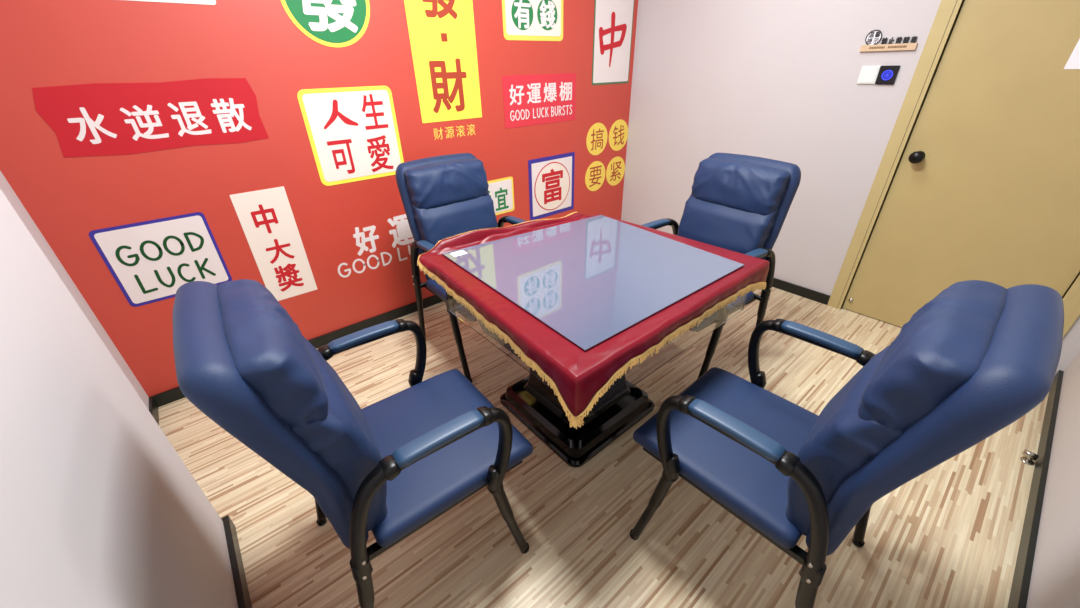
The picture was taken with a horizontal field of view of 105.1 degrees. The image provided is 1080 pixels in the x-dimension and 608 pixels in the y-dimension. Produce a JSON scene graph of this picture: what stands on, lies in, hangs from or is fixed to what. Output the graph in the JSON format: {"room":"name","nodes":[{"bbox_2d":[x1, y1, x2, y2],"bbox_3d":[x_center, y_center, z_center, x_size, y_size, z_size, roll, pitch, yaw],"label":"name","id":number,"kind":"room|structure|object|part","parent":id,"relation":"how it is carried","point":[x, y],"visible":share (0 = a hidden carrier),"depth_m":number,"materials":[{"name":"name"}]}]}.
{"room":"mahjong room","nodes":[
{"label":"mahjong room","id":0,"kind":"room"},
{"bbox_2d":[0,171,237,607],"bbox_3d":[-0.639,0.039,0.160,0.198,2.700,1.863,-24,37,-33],"label":"wall","id":1,"kind":"structure","parent":0,"point":[99,508],"depth_m":0.78,"materials":[{"name":"white paint"}]},
{"bbox_2d":[149,398,251,607],"bbox_3d":[-0.928,0.991,1.159,0.216,0.068,2.871,-24,37,-33],"label":"baseboard","id":2,"kind":"structure","parent":1,"relation":"attached to","point":[240,583],"depth_m":1.37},
{"bbox_2d":[0,0,637,396],"bbox_3d":[-0.642,-1.264,2.426,3.560,2.700,0.100,-24,37,-33],"label":"wall","id":3,"kind":"structure","parent":0,"point":[44,43],"depth_m":1.97,"materials":[{"name":"red paint"}]},
{"bbox_2d":[32,78,268,157],"bbox_3d":[-1.567,-0.784,1.724,0.706,0.264,0.003,-24,37,-33],"label":"wall sign","id":4,"kind":"object","parent":3,"relation":"attached to","point":[95,119],"visible":1,"depth_m":1.70,"materials":[{"name":"red paper"}]},
{"bbox_2d":[89,212,231,306],"bbox_3d":[-1.713,-0.206,1.901,0.394,0.365,0.004,-24,37,-33],"label":"wall sign","id":5,"kind":"object","parent":3,"relation":"attached to","point":[149,261],"visible":0.99,"depth_m":1.89,"materials":[{"name":"white paper"}]},
{"bbox_2d":[127,0,215,4],"bbox_3d":[-1.522,-1.334,1.466,0.485,0.423,0.002,-24,37,-33],"label":"wall sign","id":6,"kind":"object","parent":3,"relation":"attached to","point":[205,2],"visible":1,"depth_m":1.65,"materials":[{"name":"white paper"}]},
{"bbox_2d":[229,186,316,300],"bbox_3d":[-1.378,-0.301,2.172,0.234,0.589,0.003,-24,37,-33],"label":"wall sign","id":7,"kind":"object","parent":3,"relation":"attached to","point":[266,218],"visible":1,"depth_m":2.15,"materials":[{"name":"white paper"}]},
{"bbox_2d":[149,295,442,406],"bbox_3d":[-0.577,-0.103,3.044,3.560,0.068,0.012,-24,37,-33],"label":"baseboard","id":8,"kind":"structure","parent":3,"relation":"attached to","point":[174,394],"depth_m":2.60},
{"bbox_2d":[281,0,369,46],"bbox_3d":[-0.993,-1.427,1.920,0.400,0.400,0.004,-24,37,-33],"label":"wall sign","id":9,"kind":"object","parent":3,"relation":"attached to","point":[331,23],"visible":1,"depth_m":1.97,"materials":[{"name":"green paper"}]},
{"bbox_2d":[297,86,403,185],"bbox_3d":[-0.984,-0.903,2.219,0.470,0.461,0.004,-24,37,-33],"label":"wall sign","id":10,"kind":"object","parent":3,"relation":"attached to","point":[353,134],"visible":0.99,"depth_m":2.20,"materials":[{"name":"white paper"}]},
{"bbox_2d":[338,214,413,277],"bbox_3d":[-0.935,-0.383,2.555,0.658,0.293,0.001,-24,37,-33],"label":"wall sign","id":11,"kind":"object","parent":3,"relation":"attached to","point":[404,233],"visible":0.9,"depth_m":2.53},
{"bbox_2d":[404,0,481,122],"bbox_3d":[-0.540,-1.553,2.287,0.414,0.985,0.003,-24,37,-33],"label":"wall sign","id":12,"kind":"object","parent":3,"relation":"attached to","point":[441,32],"visible":1,"depth_m":2.37,"materials":[{"name":"yellow paper"}]},
{"bbox_2d":[434,124,474,139],"bbox_3d":[-0.527,-1.070,2.567,0.293,0.066,0.001,-24,37,-33],"label":"wall sign","id":13,"kind":"object","parent":3,"relation":"attached to","point":[449,131],"visible":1,"depth_m":2.57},
{"bbox_2d":[487,177,514,214],"bbox_3d":[-0.393,-0.721,2.887,0.524,0.251,0.004,-24,37,-33],"label":"wall sign","id":14,"kind":"object","parent":3,"relation":"attached to","point":[501,191],"visible":0.44,"depth_m":2.97,"materials":[{"name":"white paper"}]},
{"bbox_2d":[502,0,562,40],"bbox_3d":[-0.037,-1.927,2.563,0.497,0.497,0.005,-24,37,-33],"label":"wall sign","id":15,"kind":"object","parent":3,"relation":"attached to","point":[530,20],"visible":1,"depth_m":2.62,"materials":[{"name":"white paper"}]},
{"bbox_2d":[502,73,575,128],"bbox_3d":[0.014,-1.427,2.889,0.657,0.312,0.003,-24,37,-33],"label":"wall sign","id":16,"kind":"object","parent":3,"relation":"attached to","point":[529,100],"visible":1,"depth_m":2.87,"materials":[{"name":"red paper"}]},
{"bbox_2d":[528,152,574,220],"bbox_3d":[0.100,-0.923,3.247,0.471,0.459,0.006,-24,37,-33],"label":"wall sign","id":17,"kind":"object","parent":3,"relation":"attached to","point":[551,178],"visible":0.99,"depth_m":3.23,"materials":[{"name":"white paper"}]},
{"bbox_2d":[585,161,604,190],"bbox_3d":[0.472,-1.086,3.517,0.248,0.248,0.003,-24,37,-33],"label":"wall sign","id":18,"kind":"object","parent":3,"relation":"attached to","point":[595,173],"visible":1,"depth_m":3.51,"materials":[{"name":"yellow paper"}]},
{"bbox_2d":[586,123,606,154],"bbox_3d":[0.466,-1.343,3.370,0.248,0.248,0.003,-24,37,-33],"label":"wall sign","id":19,"kind":"object","parent":3,"relation":"attached to","point":[596,140],"visible":1,"depth_m":3.37,"materials":[{"name":"yellow paper"}]},
{"bbox_2d":[592,0,634,84],"bbox_3d":[0.549,-1.978,3.098,0.428,0.584,0.004,-24,37,-33],"label":"wall sign","id":20,"kind":"object","parent":3,"relation":"attached to","point":[613,19],"visible":1,"depth_m":3.10,"materials":[{"name":"white paper"}]},
{"bbox_2d":[606,156,624,185],"bbox_3d":[0.670,-1.175,3.659,0.248,0.248,0.003,-24,37,-33],"label":"wall sign","id":21,"kind":"object","parent":3,"relation":"attached to","point":[615,171],"visible":1,"depth_m":3.65,"materials":[{"name":"yellow paper"}]},
{"bbox_2d":[609,119,627,150],"bbox_3d":[0.669,-1.434,3.515,0.248,0.248,0.003,-24,37,-33],"label":"wall sign","id":22,"kind":"object","parent":3,"relation":"attached to","point":[618,134],"visible":1,"depth_m":3.51,"materials":[{"name":"yellow paper"}]},
{"bbox_2d":[158,287,1048,607],"bbox_3d":[0.348,0.478,2.112,3.760,0.050,3.083,-24,37,-33],"label":"floor","id":23,"kind":"structure","parent":0,"point":[949,536],"depth_m":1.50,"materials":[{"name":"laminate"}]},
{"bbox_2d":[172,279,532,607],"bbox_3d":[-0.436,0.375,1.228,0.677,1.044,0.601,-22,36,-32],"label":"armchair","id":24,"kind":"object","parent":23,"relation":"on","point":[389,467],"visible":1,"depth_m":0.92,"materials":[{"name":"blue leather"}]},
{"bbox_2d":[217,279,328,429],"bbox_3d":[-0.600,0.095,0.927,0.135,0.211,0.452,-22,36,-32],"label":"pillow","id":25,"kind":"object","parent":24,"relation":"on","point":[264,357],"depth_m":0.79,"materials":[{"name":"blue leather"}]},
{"bbox_3d":[-0.782,0.596,1.440,0.106,0.458,0.039,-22,36,-32],"label":"leg","id":26,"kind":"part","parent":24,"relation":"part of","materials":[{"name":"black paint"}]},
{"bbox_2d":[291,338,387,530],"bbox_3d":[-0.554,0.320,1.092,0.164,0.440,0.463,-22,36,-32],"label":"cushion","id":27,"kind":"object","parent":24,"relation":"on","point":[337,439],"depth_m":0.91,"materials":[{"name":"blue leather"}]},
{"bbox_3d":[-0.443,0.805,1.061,0.106,0.458,0.039,-22,36,-32],"label":"leg","id":28,"kind":"part","parent":24,"relation":"part of","materials":[{"name":"black paint"}]},
{"bbox_3d":[-0.599,0.243,1.409,0.460,0.313,0.041,-22,36,-32],"label":"armrest frame","id":29,"kind":"part","parent":24,"relation":"part of","materials":[{"name":"black paint"}]},
{"bbox_3d":[-0.435,0.446,1.667,0.120,0.478,0.039,-22,36,-32],"label":"leg","id":30,"kind":"part","parent":24,"relation":"part of","materials":[{"name":"black paint"}]},
{"bbox_3d":[-0.260,0.452,1.030,0.460,0.313,0.041,-22,36,-32],"label":"armrest frame","id":31,"kind":"part","parent":24,"relation":"part of","materials":[{"name":"black paint"}]},
{"bbox_3d":[-0.399,0.469,1.313,0.500,0.030,0.550,-22,36,-32],"label":"seat frame","id":32,"kind":"part","parent":24,"relation":"part of","materials":[{"name":"black paint"}]},
{"bbox_3d":[-0.361,0.427,1.325,0.490,0.067,0.504,-22,36,-32],"label":"seat","id":33,"kind":"part","parent":24,"relation":"part of","materials":[{"name":"blue leather"}]},
{"bbox_3d":[-0.096,0.655,1.288,0.120,0.478,0.039,-22,36,-32],"label":"leg","id":34,"kind":"part","parent":24,"relation":"part of","materials":[{"name":"black paint"}]},
{"bbox_2d":[395,153,526,382],"bbox_3d":[-0.346,-0.225,2.268,0.601,1.044,0.677,-24,37,-34],"label":"armchair","id":35,"kind":"object","parent":23,"relation":"on","point":[443,196],"visible":0.61,"depth_m":2.16,"materials":[{"name":"blue leather"}]},
{"bbox_3d":[-0.699,0.033,2.414,0.039,0.458,0.106,-24,37,-34],"label":"leg","id":36,"kind":"part","parent":35,"relation":"part of","materials":[{"name":"black paint"}]},
{"bbox_3d":[-0.550,-0.154,2.096,0.041,0.313,0.460,-24,37,-34],"label":"armrest frame","id":37,"kind":"part","parent":35,"relation":"part of","materials":[{"name":"black paint"}]},
{"bbox_3d":[-0.316,-0.101,2.301,0.550,0.030,0.500,-24,37,-34],"label":"seat frame","id":38,"kind":"part","parent":35,"relation":"part of","materials":[{"name":"black paint"}]},
{"bbox_3d":[-0.284,-0.109,2.253,0.504,0.067,0.490,-24,37,-34],"label":"seat","id":39,"kind":"part","parent":35,"relation":"part of","materials":[{"name":"blue leather"}]},
{"bbox_2d":[404,158,488,208],"bbox_3d":[-0.483,-0.641,2.202,0.452,0.211,0.135,-24,37,-34],"label":"pillow","id":40,"kind":"object","parent":35,"relation":"on","point":[436,183],"depth_m":2.15,"materials":[{"name":"blue leather"}]},
{"bbox_2d":[411,192,497,278],"bbox_3d":[-0.444,-0.382,2.307,0.463,0.440,0.164,-24,37,-34],"label":"cushion","id":41,"kind":"object","parent":35,"relation":"on","point":[433,220],"depth_m":2.18,"materials":[{"name":"blue leather"}]},
{"bbox_3d":[-0.414,0.187,2.116,0.039,0.478,0.120,-24,37,-34],"label":"leg","id":42,"kind":"part","parent":35,"relation":"part of","materials":[{"name":"black paint"}]},
{"bbox_3d":[-0.132,-0.339,2.400,0.041,0.313,0.460,-24,37,-34],"label":"armrest frame","id":43,"kind":"part","parent":35,"relation":"part of","materials":[{"name":"black paint"}]},
{"bbox_2d":[445,284,746,466],"bbox_3d":[0.221,0.178,1.819,0.907,0.768,0.840,-24,37,-33],"label":"table","id":44,"kind":"object","parent":23,"relation":"on","point":[534,403],"visible":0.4,"depth_m":1.77,"materials":[{"name":"black plastic"}]},
{"bbox_2d":[417,211,768,428],"bbox_3d":[0.158,-0.131,1.679,1.096,0.210,1.071,-24,37,-33],"label":"tablecloth","id":45,"kind":"object","parent":44,"relation":"on","point":[578,374],"visible":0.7,"depth_m":1.29,"materials":[{"name":"fabric"}]},
{"bbox_2d":[442,215,743,350],"bbox_3d":[0.190,-0.181,1.647,0.892,0.006,0.889,-24,37,-33],"label":"glass plate","id":46,"kind":"object","parent":45,"relation":"on","point":[590,280],"visible":1,"depth_m":1.53,"materials":[{"name":"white glass"}]},
{"bbox_2d":[641,153,800,378],"bbox_3d":[0.812,-0.178,2.135,0.677,1.044,0.601,-21,35,-30],"label":"armchair","id":47,"kind":"object","parent":23,"relation":"on","point":[739,203],"visible":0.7,"depth_m":1.99,"materials":[{"name":"blue leather"}]},
{"bbox_3d":[0.644,-0.308,2.312,0.460,0.313,0.041,-21,35,-30],"label":"armrest frame","id":48,"kind":"part","parent":47,"relation":"part of","materials":[{"name":"black paint"}]},
{"bbox_3d":[0.809,0.237,1.976,0.120,0.478,0.039,-21,35,-30],"label":"leg","id":49,"kind":"part","parent":47,"relation":"part of","materials":[{"name":"black paint"}]},
{"bbox_2d":[677,193,777,253],"bbox_3d":[0.929,-0.326,2.149,0.164,0.440,0.463,-21,35,-30],"label":"cushion","id":50,"kind":"object","parent":47,"relation":"on","point":[726,222],"depth_m":2.02,"materials":[{"name":"blue leather"}]},
{"bbox_2d":[691,158,790,215],"bbox_3d":[0.964,-0.582,2.036,0.135,0.211,0.452,-21,35,-30],"label":"pillow","id":51,"kind":"object","parent":47,"relation":"on","point":[725,186],"depth_m":1.97,"materials":[{"name":"blue leather"}]},
{"bbox_3d":[0.739,-0.067,2.136,0.490,0.067,0.504,-21,35,-30],"label":"seat","id":52,"kind":"part","parent":47,"relation":"part of","materials":[{"name":"blue leather"}]},
{"bbox_3d":[0.965,-0.091,1.922,0.460,0.313,0.041,-21,35,-30],"label":"armrest frame","id":53,"kind":"part","parent":47,"relation":"part of","materials":[{"name":"black paint"}]},
{"bbox_3d":[0.780,-0.057,2.176,0.500,0.030,0.550,-21,35,-30],"label":"seat frame","id":54,"kind":"part","parent":47,"relation":"part of","materials":[{"name":"black paint"}]},
{"bbox_3d":[1.167,0.110,2.200,0.106,0.458,0.039,-21,35,-30],"label":"leg","id":55,"kind":"part","parent":47,"relation":"part of","materials":[{"name":"black paint"}]},
{"bbox_2d":[630,280,1063,607],"bbox_3d":[0.699,0.368,1.191,0.601,1.044,0.677,-24,37,-34],"label":"armchair","id":56,"kind":"object","parent":23,"relation":"on","point":[977,357],"visible":1,"depth_m":0.87,"materials":[{"name":"blue leather"}]},
{"bbox_3d":[0.361,0.629,1.314,0.039,0.478,0.120,-24,37,-34],"label":"leg","id":57,"kind":"part","parent":56,"relation":"part of","materials":[{"name":"black paint"}]},
{"bbox_3d":[0.673,0.461,1.282,0.550,0.030,0.500,-24,37,-34],"label":"seat frame","id":58,"kind":"part","parent":56,"relation":"part of","materials":[{"name":"black paint"}]},
{"bbox_3d":[0.640,0.416,1.300,0.504,0.067,0.490,-24,37,-34],"label":"seat","id":59,"kind":"part","parent":56,"relation":"part of","materials":[{"name":"blue leather"}]},
{"bbox_3d":[0.485,0.434,1.029,0.041,0.313,0.460,-24,37,-34],"label":"armrest frame","id":60,"kind":"part","parent":56,"relation":"part of","materials":[{"name":"black paint"}]},
{"bbox_3d":[0.775,0.441,1.623,0.039,0.478,0.120,-24,37,-34],"label":"leg","id":61,"kind":"part","parent":56,"relation":"part of","materials":[{"name":"black paint"}]},
{"bbox_3d":[0.899,0.246,1.338,0.041,0.313,0.460,-24,37,-34],"label":"armrest frame","id":62,"kind":"part","parent":56,"relation":"part of","materials":[{"name":"black paint"}]},
{"bbox_3d":[0.650,0.797,1.028,0.039,0.458,0.106,-24,37,-34],"label":"leg","id":63,"kind":"part","parent":56,"relation":"part of","materials":[{"name":"black paint"}]},
{"bbox_2d":[785,345,903,535],"bbox_3d":[0.793,0.319,1.035,0.463,0.440,0.164,-24,37,-34],"label":"cushion","id":64,"kind":"object","parent":56,"relation":"on","point":[849,440],"depth_m":0.88,"materials":[{"name":"blue leather"}]},
{"bbox_3d":[1.065,0.609,1.337,0.039,0.458,0.106,-24,37,-34],"label":"leg","id":65,"kind":"part","parent":56,"relation":"part of","materials":[{"name":"black paint"}]},
{"bbox_2d":[858,280,1006,430],"bbox_3d":[0.820,0.096,0.864,0.452,0.211,0.135,-24,37,-34],"label":"pillow","id":66,"kind":"object","parent":56,"relation":"on","point":[952,350],"depth_m":0.75,"materials":[{"name":"blue leather"}]},
{"bbox_2d":[1020,449,1038,465],"bbox_3d":[1.999,0.624,1.687,0.042,0.049,0.046,-24,37,-33],"label":"door stop","id":67,"kind":"object","parent":23,"relation":"on","point":[1030,455],"visible":1,"depth_m":1.68,"materials":[{"name":"silver metal"}]},
{"bbox_2d":[621,0,1079,374],"bbox_3d":[1.686,-1.346,2.466,0.100,2.700,2.983,-24,37,-33],"label":"wall","id":68,"kind":"structure","parent":0,"point":[770,79],"depth_m":2.68,"materials":[{"name":"white paint"}]},
{"bbox_2d":[772,278,829,304],"bbox_3d":[1.369,-0.360,3.406,0.012,0.068,1.820,-24,37,-33],"label":"baseboard","id":69,"kind":"structure","parent":68,"relation":"attached to","point":[801,291],"depth_m":2.91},
{"bbox_2d":[857,66,880,83],"bbox_3d":[1.799,-1.254,2.264,0.012,0.086,0.085,-24,37,-33],"label":"light switch","id":70,"kind":"object","parent":68,"relation":"attached to","point":[868,74],"visible":1,"depth_m":2.26,"materials":[{"name":"white plastic"}]},
{"bbox_2d":[875,65,899,84],"bbox_3d":[1.855,-1.222,2.206,0.012,0.088,0.083,-24,37,-33],"label":"control panel","id":71,"kind":"object","parent":68,"relation":"attached to","point":[887,74],"visible":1,"depth_m":2.20,"materials":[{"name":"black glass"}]},
{"bbox_2d":[859,30,917,51],"bbox_3d":[1.823,-1.376,2.152,0.015,0.098,0.242,-24,37,-33],"label":"wall plaque","id":72,"kind":"object","parent":68,"relation":"attached to","point":[874,36],"visible":1,"depth_m":2.17,"materials":[{"name":"beige wood"}]},
{"bbox_2d":[827,0,1079,336],"bbox_3d":[2.287,-0.752,1.982,0.112,2.128,0.980,-24,37,-33],"label":"trim","id":73,"kind":"structure","parent":68,"relation":"attached to","point":[1071,299],"depth_m":2.21,"materials":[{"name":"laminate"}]},
{"bbox_2d":[842,0,1079,326],"bbox_3d":[2.250,-0.702,1.974,0.110,2.040,0.817,-24,37,-33],"label":"door","id":74,"kind":"structure","parent":68,"relation":"in","point":[985,186],"depth_m":2.03,"materials":[{"name":"laminate"}]},
{"bbox_3d":[2.018,-0.786,2.212,0.072,0.063,0.063,-24,37,-33],"label":"knob","id":75,"kind":"part","parent":74,"relation":"part of","materials":[{"name":"black paint"}]},
{"bbox_2d":[1064,39,1079,68],"bbox_3d":[2.330,-1.107,1.645,0.002,0.297,0.210,-24,37,-33],"label":"paper notice","id":76,"kind":"object","parent":74,"relation":"attached to","point":[1073,62],"visible":1,"depth_m":1.76,"materials":[{"name":"white paper"}]},
{"bbox_2d":[1026,350,1079,607],"bbox_3d":[1.317,-0.179,0.455,3.660,2.700,0.100,-24,37,-33],"label":"wall","id":77,"kind":"structure","parent":0,"point":[1055,576],"depth_m":1.30,"materials":[{"name":"white paint"}]},
{"bbox_2d":[1007,370,1063,607],"bbox_3d":[1.346,0.924,1.176,3.338,0.068,0.016,-24,37,-33],"label":"baseboard","id":78,"kind":"structure","parent":77,"relation":"attached to","point":[1019,591],"depth_m":1.48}
]}

